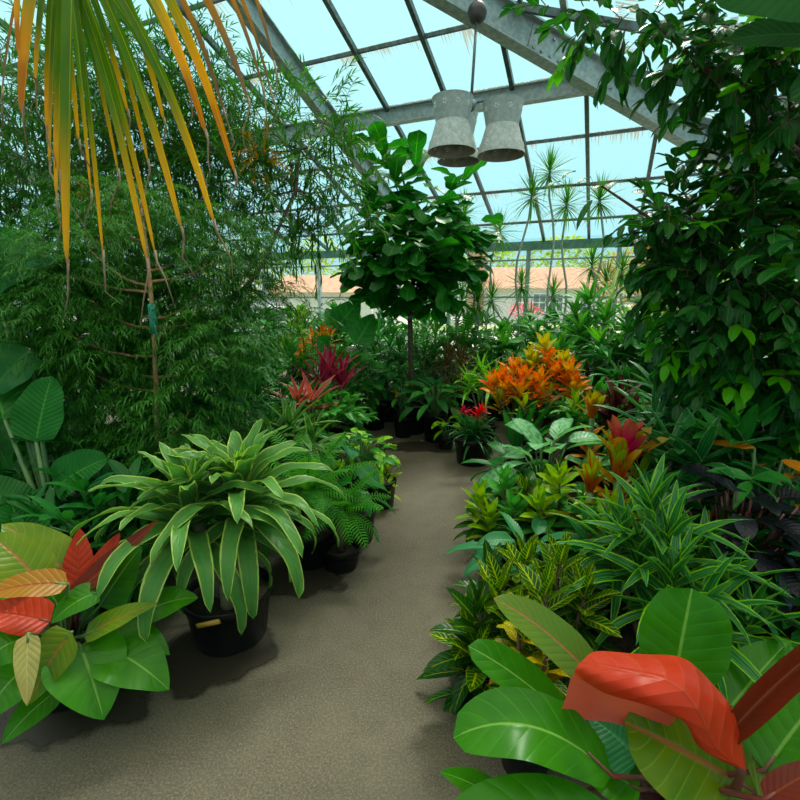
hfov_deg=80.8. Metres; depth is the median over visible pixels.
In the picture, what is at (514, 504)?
croton
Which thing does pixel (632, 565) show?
dracaena
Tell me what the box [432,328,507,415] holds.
leafy shrub
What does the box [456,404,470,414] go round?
flower
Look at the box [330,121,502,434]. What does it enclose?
fiddle leaf fig
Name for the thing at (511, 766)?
pot
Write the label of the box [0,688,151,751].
wet patch
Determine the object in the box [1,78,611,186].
trim
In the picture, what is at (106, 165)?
bamboo
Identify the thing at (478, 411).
flower
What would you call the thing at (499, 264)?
leafy tree
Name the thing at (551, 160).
dracaena
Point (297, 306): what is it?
croton
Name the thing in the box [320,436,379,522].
anthurium
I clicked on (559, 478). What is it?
croton
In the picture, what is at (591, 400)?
bromeliad
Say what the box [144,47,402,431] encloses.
bamboo
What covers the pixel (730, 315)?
ficus tree
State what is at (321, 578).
wet patch
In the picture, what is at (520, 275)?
dracaena
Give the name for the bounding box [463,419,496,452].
pot
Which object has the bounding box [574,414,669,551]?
bromeliad
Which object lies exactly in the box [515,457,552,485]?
pot
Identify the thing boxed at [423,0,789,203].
roof beam
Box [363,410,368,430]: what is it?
pot
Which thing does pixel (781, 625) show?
leafy shrub
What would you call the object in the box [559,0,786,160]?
trim
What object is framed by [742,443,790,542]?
plant
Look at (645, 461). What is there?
potted plant
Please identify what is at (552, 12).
trim
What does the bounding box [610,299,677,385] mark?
leafy shrub
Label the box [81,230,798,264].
trim
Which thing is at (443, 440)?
pot
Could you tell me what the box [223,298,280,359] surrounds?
leafy shrub
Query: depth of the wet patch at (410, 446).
5.15 m
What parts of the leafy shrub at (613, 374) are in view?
stem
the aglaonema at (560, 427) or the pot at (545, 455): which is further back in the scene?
the pot at (545, 455)
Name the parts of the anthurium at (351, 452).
stem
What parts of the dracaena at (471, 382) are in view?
stem, stem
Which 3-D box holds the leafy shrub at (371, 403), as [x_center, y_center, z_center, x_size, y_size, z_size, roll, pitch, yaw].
[-0.640,-0.121,5.553,0.855,1.089,0.962,7,14,30]
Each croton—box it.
[279,302,310,431]
[290,324,343,420]
[365,450,401,510]
[417,530,563,714]
[453,460,570,568]
[483,379,587,485]
[489,592,569,773]
[494,531,622,698]
[513,457,602,573]
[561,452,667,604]
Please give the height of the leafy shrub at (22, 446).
1.114 m
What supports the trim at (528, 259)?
attached to the wall
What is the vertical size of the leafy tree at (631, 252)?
3.755 m
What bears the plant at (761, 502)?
on the floor
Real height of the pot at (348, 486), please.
0.240 m
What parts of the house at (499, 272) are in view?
pane, pane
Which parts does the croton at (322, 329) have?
stem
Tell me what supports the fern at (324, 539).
on the floor
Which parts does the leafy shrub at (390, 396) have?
stem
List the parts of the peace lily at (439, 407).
stem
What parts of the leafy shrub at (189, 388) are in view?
stem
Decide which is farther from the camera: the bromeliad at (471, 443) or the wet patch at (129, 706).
the bromeliad at (471, 443)
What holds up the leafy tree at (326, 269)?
on the ground
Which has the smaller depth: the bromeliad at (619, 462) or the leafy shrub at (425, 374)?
the bromeliad at (619, 462)
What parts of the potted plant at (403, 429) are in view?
stem, pot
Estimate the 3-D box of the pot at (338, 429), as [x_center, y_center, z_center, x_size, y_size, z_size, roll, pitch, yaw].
[-0.706,0.398,5.020,0.320,0.300,0.320,0,12,0]
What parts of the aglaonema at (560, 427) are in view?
stem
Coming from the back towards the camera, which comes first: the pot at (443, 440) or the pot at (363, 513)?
the pot at (443, 440)
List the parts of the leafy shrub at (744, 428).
stem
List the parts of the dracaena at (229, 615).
stem, stem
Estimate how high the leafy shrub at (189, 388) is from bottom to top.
1.980 m
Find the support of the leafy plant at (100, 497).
on the floor
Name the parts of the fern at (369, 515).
stem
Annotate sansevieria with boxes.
[480,391,565,486]
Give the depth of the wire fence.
10.94 m
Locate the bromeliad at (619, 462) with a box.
[574,439,642,567]
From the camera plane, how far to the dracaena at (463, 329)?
6.42 m
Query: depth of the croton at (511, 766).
1.57 m
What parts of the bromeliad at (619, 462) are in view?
stem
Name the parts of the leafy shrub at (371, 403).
stem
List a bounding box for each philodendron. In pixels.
[0,521,197,743]
[440,588,799,799]
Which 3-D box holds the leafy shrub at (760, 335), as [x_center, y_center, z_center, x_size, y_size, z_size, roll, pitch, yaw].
[2.868,-0.168,3.792,1.478,1.926,1.409,-11,16,-41]
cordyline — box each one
[261,371,340,475]
[292,344,367,450]
[413,332,486,431]
[581,373,650,494]
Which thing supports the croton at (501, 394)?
on the floor
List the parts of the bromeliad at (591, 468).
stem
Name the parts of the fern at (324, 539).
stem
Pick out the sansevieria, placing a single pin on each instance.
(515, 438)
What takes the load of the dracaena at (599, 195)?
on the floor
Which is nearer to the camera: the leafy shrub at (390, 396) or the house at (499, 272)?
the leafy shrub at (390, 396)
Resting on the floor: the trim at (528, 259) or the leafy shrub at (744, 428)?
the leafy shrub at (744, 428)
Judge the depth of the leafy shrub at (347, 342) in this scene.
6.07 m
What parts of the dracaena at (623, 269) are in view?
stem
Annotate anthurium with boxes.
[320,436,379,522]
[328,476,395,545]
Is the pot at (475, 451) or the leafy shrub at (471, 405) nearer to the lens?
the pot at (475, 451)
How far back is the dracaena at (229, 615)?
2.06 m
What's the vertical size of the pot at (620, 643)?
0.280 m
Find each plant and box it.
[0,227,107,542]
[0,455,215,620]
[316,300,376,430]
[400,372,436,409]
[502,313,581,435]
[665,464,799,613]
[714,0,799,101]
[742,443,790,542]
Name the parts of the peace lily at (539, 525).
stem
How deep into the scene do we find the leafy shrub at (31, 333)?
4.23 m
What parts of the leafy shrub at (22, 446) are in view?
stem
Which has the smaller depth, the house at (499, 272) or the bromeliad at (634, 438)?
the bromeliad at (634, 438)
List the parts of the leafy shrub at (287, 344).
stem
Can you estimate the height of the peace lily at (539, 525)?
0.516 m
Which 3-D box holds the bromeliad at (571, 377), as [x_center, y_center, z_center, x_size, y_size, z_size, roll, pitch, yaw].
[1.166,0.060,4.186,0.995,1.314,0.813,0,12,0]
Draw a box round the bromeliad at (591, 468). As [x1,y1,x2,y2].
[547,448,614,568]
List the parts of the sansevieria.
stem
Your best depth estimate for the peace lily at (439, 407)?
5.28 m
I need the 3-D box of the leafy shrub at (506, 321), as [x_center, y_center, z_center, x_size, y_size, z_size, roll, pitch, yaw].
[1.561,-0.435,6.358,1.240,1.363,1.060,-3,13,-15]
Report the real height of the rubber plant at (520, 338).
1.434 m
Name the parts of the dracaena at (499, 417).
stem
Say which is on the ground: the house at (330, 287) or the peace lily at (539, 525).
the house at (330, 287)
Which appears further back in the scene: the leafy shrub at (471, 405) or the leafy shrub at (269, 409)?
the leafy shrub at (471, 405)
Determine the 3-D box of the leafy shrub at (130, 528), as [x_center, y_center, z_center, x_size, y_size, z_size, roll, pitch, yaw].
[-1.530,0.570,2.931,1.131,0.978,1.356,9,15,35]
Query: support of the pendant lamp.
hanging from the ceiling
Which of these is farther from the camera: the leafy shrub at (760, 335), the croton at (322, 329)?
the croton at (322, 329)
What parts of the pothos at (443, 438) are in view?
stem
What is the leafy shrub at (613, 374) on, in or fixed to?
on the floor
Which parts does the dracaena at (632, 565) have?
stem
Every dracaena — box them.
[70,418,345,656]
[192,347,289,437]
[232,393,360,519]
[360,317,429,421]
[395,320,456,409]
[423,301,499,402]
[446,351,517,452]
[447,187,503,408]
[463,318,534,420]
[476,206,542,389]
[509,144,576,348]
[523,278,648,451]
[540,172,624,397]
[549,453,793,700]
[581,246,640,369]
[590,519,799,681]
[592,267,624,378]
[592,360,799,512]
[592,404,776,588]
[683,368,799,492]
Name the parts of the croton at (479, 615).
stem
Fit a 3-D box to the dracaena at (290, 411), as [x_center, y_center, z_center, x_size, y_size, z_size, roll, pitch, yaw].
[-0.745,0.437,3.276,0.957,0.960,0.754,-10,15,-38]
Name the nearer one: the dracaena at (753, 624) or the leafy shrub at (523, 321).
the dracaena at (753, 624)
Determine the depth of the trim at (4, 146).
8.07 m
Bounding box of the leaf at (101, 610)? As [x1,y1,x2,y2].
[81,547,140,614]
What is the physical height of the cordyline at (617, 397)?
1.077 m
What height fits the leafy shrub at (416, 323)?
1.550 m
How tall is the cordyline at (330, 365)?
1.162 m
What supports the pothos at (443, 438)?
on the floor
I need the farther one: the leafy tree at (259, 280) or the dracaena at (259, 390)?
the leafy tree at (259, 280)
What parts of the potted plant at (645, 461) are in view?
stem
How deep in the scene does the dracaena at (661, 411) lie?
2.77 m
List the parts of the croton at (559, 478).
stem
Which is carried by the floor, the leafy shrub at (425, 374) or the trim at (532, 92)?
the leafy shrub at (425, 374)
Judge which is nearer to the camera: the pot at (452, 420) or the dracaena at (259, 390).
the dracaena at (259, 390)
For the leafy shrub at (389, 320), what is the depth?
8.57 m
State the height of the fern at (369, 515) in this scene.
0.424 m
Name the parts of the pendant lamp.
lamp shade, lamp shade, rod, lamp shade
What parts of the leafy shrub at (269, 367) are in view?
stem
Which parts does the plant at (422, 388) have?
stem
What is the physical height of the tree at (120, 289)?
2.452 m
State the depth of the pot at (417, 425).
5.62 m
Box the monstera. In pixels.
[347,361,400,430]
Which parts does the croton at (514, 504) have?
stem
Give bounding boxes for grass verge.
[63,325,620,330]
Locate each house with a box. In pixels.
[271,275,386,324]
[467,252,618,323]
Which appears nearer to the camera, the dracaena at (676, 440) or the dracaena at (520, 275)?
the dracaena at (676, 440)
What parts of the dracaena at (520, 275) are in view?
stem, stem, stem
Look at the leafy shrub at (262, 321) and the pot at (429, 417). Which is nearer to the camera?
the pot at (429, 417)
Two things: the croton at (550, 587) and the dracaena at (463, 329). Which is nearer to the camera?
the croton at (550, 587)
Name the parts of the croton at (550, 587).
stem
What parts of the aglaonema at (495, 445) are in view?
stem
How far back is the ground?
35.99 m
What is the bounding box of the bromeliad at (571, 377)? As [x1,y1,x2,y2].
[477,331,591,461]
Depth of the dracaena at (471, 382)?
4.91 m
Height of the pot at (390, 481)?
0.220 m
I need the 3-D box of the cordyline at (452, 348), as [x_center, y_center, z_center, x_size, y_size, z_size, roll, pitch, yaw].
[0.696,-0.225,5.729,1.021,1.219,0.922,6,14,27]
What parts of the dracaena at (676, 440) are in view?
stem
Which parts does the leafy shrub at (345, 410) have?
stem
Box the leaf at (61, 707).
[51,618,93,712]
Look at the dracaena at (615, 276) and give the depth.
5.29 m
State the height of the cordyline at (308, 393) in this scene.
0.976 m
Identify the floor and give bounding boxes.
[0,359,799,799]
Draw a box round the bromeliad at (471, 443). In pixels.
[438,402,506,466]
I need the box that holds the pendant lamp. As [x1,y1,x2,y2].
[427,0,524,166]
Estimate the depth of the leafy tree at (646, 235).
50.01 m
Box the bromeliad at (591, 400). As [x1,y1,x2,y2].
[564,388,609,504]
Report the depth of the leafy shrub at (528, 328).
5.78 m
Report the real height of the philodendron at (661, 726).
0.853 m
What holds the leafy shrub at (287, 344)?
on the floor
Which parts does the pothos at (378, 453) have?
stem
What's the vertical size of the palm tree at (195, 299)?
1.602 m
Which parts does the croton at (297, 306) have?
stem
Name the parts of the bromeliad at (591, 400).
stem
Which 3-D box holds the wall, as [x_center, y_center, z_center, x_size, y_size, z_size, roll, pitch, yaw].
[-2.257,-1.018,10.872,19.211,0.595,0.200,5,13,23]
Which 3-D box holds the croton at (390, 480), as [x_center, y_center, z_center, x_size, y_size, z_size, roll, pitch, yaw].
[-0.149,0.617,3.663,0.338,0.493,0.403,7,14,30]
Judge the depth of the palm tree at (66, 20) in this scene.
1.60 m
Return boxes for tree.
[0,0,277,332]
[0,169,319,481]
[195,299,306,353]
[203,235,284,303]
[278,237,352,274]
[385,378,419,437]
[457,242,519,300]
[498,0,799,457]
[518,234,603,269]
[587,246,723,313]
[603,235,646,310]
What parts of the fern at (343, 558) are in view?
stem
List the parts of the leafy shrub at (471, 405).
stem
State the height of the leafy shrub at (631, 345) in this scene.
1.762 m
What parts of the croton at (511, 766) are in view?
stem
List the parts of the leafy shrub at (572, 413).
stem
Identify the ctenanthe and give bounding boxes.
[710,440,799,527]
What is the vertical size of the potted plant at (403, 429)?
0.683 m
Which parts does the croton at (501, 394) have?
stem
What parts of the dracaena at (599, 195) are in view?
stem, stem, stem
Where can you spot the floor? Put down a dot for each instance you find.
(339, 712)
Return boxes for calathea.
[732,527,799,642]
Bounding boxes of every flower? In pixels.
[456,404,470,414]
[470,407,484,418]
[472,402,490,413]
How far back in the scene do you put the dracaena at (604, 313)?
4.86 m
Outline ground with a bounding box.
[74,305,666,353]
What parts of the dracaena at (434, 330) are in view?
stem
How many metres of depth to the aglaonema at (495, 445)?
3.16 m
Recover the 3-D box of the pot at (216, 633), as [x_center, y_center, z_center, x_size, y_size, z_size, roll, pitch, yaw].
[-0.824,1.017,2.275,0.420,0.250,0.420,0,12,0]
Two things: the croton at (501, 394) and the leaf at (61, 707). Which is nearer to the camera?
the leaf at (61, 707)
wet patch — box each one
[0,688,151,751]
[165,627,277,698]
[263,557,346,598]
[377,441,454,452]
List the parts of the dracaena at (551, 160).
stem, stem, stem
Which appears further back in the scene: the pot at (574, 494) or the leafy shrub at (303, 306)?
the leafy shrub at (303, 306)
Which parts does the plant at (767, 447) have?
stem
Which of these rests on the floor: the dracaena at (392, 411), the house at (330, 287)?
the dracaena at (392, 411)
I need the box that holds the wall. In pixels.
[78,333,618,375]
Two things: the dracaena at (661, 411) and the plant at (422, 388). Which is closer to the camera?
the dracaena at (661, 411)
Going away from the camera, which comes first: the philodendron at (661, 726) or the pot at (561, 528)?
the philodendron at (661, 726)
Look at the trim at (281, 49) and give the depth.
4.98 m
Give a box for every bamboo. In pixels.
[0,0,276,391]
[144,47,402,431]
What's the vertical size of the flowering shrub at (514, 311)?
1.562 m
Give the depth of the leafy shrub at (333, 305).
8.80 m
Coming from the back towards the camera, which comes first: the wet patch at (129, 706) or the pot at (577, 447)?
the pot at (577, 447)
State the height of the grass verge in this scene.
0.060 m
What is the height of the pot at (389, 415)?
0.300 m
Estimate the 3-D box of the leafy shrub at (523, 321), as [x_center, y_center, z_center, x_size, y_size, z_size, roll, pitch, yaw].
[2.114,-0.718,7.837,1.365,1.366,1.459,0,12,0]
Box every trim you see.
[0,0,786,261]
[0,146,206,356]
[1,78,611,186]
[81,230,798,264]
[131,258,380,319]
[172,247,730,337]
[226,0,429,348]
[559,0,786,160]
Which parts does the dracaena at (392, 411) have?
stem, stem, stem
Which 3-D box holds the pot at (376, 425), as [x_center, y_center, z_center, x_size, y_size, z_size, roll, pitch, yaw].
[-0.328,0.207,5.904,0.320,0.300,0.320,0,12,0]
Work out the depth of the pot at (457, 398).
6.53 m
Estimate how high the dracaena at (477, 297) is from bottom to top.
3.083 m
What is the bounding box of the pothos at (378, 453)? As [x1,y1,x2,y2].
[319,427,400,490]
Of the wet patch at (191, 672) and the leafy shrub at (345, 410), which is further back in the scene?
the leafy shrub at (345, 410)
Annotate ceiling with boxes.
[0,0,752,240]
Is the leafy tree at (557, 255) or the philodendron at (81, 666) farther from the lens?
the leafy tree at (557, 255)
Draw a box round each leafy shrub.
[0,244,135,434]
[0,253,237,476]
[0,413,134,539]
[30,413,221,557]
[95,308,291,436]
[193,388,333,502]
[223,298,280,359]
[248,333,332,431]
[262,303,326,378]
[272,315,356,399]
[272,381,378,476]
[303,301,366,380]
[315,346,385,434]
[344,308,407,378]
[345,324,432,400]
[380,332,475,402]
[395,315,458,388]
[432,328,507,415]
[438,309,505,390]
[467,316,549,416]
[491,317,560,392]
[507,307,604,421]
[521,365,652,486]
[551,312,620,393]
[561,335,672,471]
[592,292,731,430]
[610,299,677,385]
[630,479,799,642]
[645,383,799,579]
[697,305,793,489]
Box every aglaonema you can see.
[460,441,559,525]
[478,418,609,541]
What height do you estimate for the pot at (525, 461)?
0.260 m
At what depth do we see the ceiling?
5.43 m
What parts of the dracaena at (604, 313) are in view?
stem, stem, stem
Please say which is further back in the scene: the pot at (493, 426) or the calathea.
the pot at (493, 426)
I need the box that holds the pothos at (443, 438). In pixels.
[431,415,460,449]
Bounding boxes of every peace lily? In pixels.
[397,376,474,442]
[445,511,600,610]
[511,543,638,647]
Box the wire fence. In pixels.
[256,307,652,346]
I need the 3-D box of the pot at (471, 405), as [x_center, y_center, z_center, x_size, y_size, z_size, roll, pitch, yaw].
[0.968,0.063,6.618,0.360,0.280,0.360,0,12,0]
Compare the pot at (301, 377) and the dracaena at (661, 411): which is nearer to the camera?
the dracaena at (661, 411)
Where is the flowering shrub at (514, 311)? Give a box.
[507,302,543,317]
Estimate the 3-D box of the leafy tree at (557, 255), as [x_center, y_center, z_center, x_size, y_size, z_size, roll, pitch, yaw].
[17.062,-13.258,50.041,9.864,8.334,9.883,0,12,0]
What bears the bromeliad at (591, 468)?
on the floor
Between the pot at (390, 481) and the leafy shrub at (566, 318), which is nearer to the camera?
the pot at (390, 481)
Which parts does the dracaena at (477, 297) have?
stem, stem, stem, stem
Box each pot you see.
[182,566,272,656]
[273,484,316,519]
[291,367,302,378]
[292,516,335,569]
[316,440,338,476]
[321,420,348,450]
[322,535,360,573]
[332,481,364,522]
[337,464,366,490]
[343,412,365,434]
[345,502,375,545]
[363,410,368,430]
[364,402,386,430]
[366,473,396,510]
[379,396,402,421]
[396,401,427,434]
[422,409,448,442]
[438,434,453,449]
[447,403,466,431]
[450,390,471,402]
[454,432,491,466]
[459,393,480,415]
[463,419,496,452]
[487,395,508,420]
[499,459,530,486]
[502,758,548,773]
[504,398,518,416]
[510,440,554,461]
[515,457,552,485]
[523,503,567,541]
[563,450,603,486]
[568,487,576,504]
[572,418,607,451]
[594,602,627,650]
[598,467,633,494]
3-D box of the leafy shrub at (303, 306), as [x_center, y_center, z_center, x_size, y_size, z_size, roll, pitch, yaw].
[-2.103,-1.173,9.466,1.397,1.536,1.564,-9,15,-35]
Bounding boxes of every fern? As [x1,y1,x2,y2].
[255,425,387,569]
[300,456,390,573]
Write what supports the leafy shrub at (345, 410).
on the floor
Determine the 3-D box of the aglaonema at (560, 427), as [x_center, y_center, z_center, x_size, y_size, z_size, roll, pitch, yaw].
[0.959,0.544,3.082,0.915,0.834,0.850,0,12,0]
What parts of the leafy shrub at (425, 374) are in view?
stem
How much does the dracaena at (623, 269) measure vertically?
2.280 m
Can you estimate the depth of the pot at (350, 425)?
5.45 m
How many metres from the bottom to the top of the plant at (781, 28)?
2.935 m
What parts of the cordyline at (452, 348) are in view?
stem, stem, stem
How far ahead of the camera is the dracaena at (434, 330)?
6.15 m

